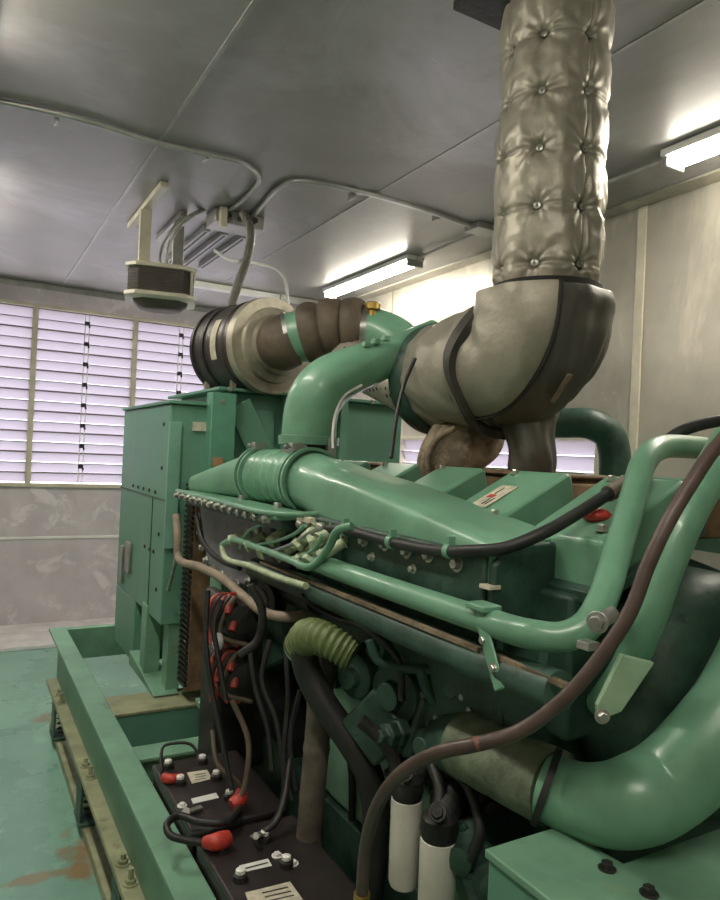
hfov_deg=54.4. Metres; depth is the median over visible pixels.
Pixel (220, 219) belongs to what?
junction box
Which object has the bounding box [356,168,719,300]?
trim
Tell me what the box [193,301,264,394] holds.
canister
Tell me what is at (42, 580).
wall
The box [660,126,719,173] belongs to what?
lamp
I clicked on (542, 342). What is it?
blanket
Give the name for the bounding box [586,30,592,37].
washer
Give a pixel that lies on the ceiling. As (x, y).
(362, 94)
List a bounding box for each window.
[0,299,203,487]
[400,436,598,474]
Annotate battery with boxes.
[152,741,286,861]
[196,815,355,899]
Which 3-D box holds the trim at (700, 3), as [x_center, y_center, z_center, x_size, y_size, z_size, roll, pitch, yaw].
[0.284,-1.353,3.362,0.012,0.005,8.000,3,0,-30]
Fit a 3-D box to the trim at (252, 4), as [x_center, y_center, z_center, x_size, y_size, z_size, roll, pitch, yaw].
[-0.691,-1.400,2.804,0.014,0.007,8.000,3,0,-30]
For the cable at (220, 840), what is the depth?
1.83 m
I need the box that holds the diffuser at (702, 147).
[668,135,719,167]
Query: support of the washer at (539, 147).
in the exhaust pipe
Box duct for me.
[256,297,413,370]
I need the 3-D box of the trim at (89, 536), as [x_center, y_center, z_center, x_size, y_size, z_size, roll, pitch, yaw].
[-2.644,0.789,6.330,4.359,0.025,0.010,3,0,-30]
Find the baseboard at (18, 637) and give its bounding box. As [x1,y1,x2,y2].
[0,617,114,651]
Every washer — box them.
[531,259,537,265]
[533,201,540,208]
[536,144,542,150]
[538,87,545,93]
[541,29,547,36]
[577,261,582,267]
[579,203,584,209]
[582,145,587,152]
[584,88,589,94]
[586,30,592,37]
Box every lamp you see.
[322,254,423,297]
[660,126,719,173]
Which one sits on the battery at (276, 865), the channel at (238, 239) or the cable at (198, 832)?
the cable at (198, 832)
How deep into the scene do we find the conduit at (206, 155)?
3.13 m
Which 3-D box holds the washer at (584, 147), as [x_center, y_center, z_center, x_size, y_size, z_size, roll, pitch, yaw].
[0.631,-0.845,1.962,0.020,0.020,0.009,3,0,-24]
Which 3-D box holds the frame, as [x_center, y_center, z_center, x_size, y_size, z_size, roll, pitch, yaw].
[0.115,1.365,2.550,1.855,0.620,4.670,3,0,-30]
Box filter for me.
[189,297,309,394]
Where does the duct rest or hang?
attached to the engine
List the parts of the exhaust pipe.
ceiling plate, elbow panel, seam cord, throat cord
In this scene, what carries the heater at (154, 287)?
hanging from the ceiling
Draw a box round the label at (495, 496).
[481,488,503,503]
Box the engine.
[166,320,719,899]
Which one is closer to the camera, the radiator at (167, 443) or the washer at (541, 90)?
the washer at (541, 90)
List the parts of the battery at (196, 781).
lifting handle, lid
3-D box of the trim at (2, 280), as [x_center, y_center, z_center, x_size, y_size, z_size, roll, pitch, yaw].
[-2.544,-1.433,6.345,4.359,0.045,0.012,3,0,-30]
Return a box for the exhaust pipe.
[400,0,615,477]
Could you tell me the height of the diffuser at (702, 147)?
0.040 m
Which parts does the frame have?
floor sill, rail, engine rail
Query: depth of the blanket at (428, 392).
2.28 m
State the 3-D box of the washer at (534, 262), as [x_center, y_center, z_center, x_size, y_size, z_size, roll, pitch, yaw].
[0.489,-0.527,1.964,0.020,0.020,0.009,2,0,28]
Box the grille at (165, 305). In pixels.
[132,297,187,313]
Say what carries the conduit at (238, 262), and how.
attached to the junction box at (220, 219)
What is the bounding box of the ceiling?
[0,0,719,308]
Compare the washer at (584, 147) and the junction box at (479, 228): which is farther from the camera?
the junction box at (479, 228)
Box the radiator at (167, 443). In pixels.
[114,386,400,696]
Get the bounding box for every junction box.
[206,206,263,236]
[465,221,493,237]
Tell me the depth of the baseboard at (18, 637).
5.87 m
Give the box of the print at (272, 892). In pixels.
[262,886,293,899]
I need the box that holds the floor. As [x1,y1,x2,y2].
[0,647,477,899]
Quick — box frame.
[46,624,417,899]
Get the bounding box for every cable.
[163,804,242,851]
[190,815,242,837]
[210,729,247,809]
[249,758,292,839]
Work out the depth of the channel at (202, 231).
4.57 m
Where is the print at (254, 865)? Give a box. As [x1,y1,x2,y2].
[245,862,267,868]
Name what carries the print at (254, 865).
on the battery at (276, 865)
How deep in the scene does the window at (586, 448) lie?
4.15 m
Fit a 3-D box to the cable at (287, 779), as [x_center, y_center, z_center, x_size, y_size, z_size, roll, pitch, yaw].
[-0.232,0.970,1.938,0.052,0.144,0.230,2,0,22]
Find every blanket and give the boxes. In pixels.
[400,312,500,426]
[416,422,504,477]
[481,281,615,425]
[491,0,614,284]
[501,411,559,472]
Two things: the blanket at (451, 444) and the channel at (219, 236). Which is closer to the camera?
the blanket at (451, 444)
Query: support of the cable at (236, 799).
attached to the battery at (196, 781)
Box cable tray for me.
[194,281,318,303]
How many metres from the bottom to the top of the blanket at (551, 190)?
0.889 m
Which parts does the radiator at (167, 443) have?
lid, warning plate, name plate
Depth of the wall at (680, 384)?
3.58 m
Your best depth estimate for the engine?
1.53 m
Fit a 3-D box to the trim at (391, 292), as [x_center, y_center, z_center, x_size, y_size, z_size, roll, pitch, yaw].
[0.199,0.188,5.835,0.010,3.026,0.030,3,0,-30]
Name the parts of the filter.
leg, leg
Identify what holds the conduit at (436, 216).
attached to the ceiling
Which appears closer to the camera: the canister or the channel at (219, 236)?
the canister
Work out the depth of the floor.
3.30 m
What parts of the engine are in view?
starter motor, starter motor, flange rail, crankcase door, manifold plate, mounting plate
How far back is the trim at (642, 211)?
3.68 m
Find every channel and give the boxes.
[168,225,209,262]
[183,231,228,265]
[198,235,245,268]
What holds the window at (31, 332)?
in the wall at (42, 580)
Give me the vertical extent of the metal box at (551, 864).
0.461 m
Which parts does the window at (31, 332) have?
louvre glass, louvre glass, louvre glass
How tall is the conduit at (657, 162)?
0.033 m
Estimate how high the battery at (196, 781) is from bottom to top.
0.324 m
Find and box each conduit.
[0,98,261,211]
[213,249,289,303]
[250,178,471,227]
[416,158,661,259]
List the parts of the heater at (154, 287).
hanger arm, hanger arm, corner post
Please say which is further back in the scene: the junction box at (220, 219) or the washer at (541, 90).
the junction box at (220, 219)
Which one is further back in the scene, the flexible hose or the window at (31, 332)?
the window at (31, 332)
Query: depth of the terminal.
2.00 m
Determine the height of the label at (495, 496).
0.041 m
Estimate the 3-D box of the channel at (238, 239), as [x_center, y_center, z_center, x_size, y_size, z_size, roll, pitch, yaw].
[-0.971,-1.379,4.879,0.040,0.040,0.920,3,0,-30]
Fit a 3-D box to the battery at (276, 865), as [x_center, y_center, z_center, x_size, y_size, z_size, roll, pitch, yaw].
[-0.214,1.172,1.766,0.291,0.293,0.446,3,0,-30]
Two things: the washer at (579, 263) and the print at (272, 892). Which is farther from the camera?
the washer at (579, 263)
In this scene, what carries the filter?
on the radiator at (167, 443)
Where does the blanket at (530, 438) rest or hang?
on the exhaust pipe
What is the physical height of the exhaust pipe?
1.506 m
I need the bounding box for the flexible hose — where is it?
[226,210,254,306]
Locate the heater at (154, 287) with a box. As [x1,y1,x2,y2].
[124,181,205,313]
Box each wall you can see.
[0,277,288,625]
[352,181,719,569]
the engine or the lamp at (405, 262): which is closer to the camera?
the engine
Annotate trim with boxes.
[0,278,214,312]
[0,535,118,539]
[61,0,257,286]
[196,0,708,298]
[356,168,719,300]
[390,291,392,312]
[629,205,647,456]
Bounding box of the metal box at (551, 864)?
[485,828,719,899]

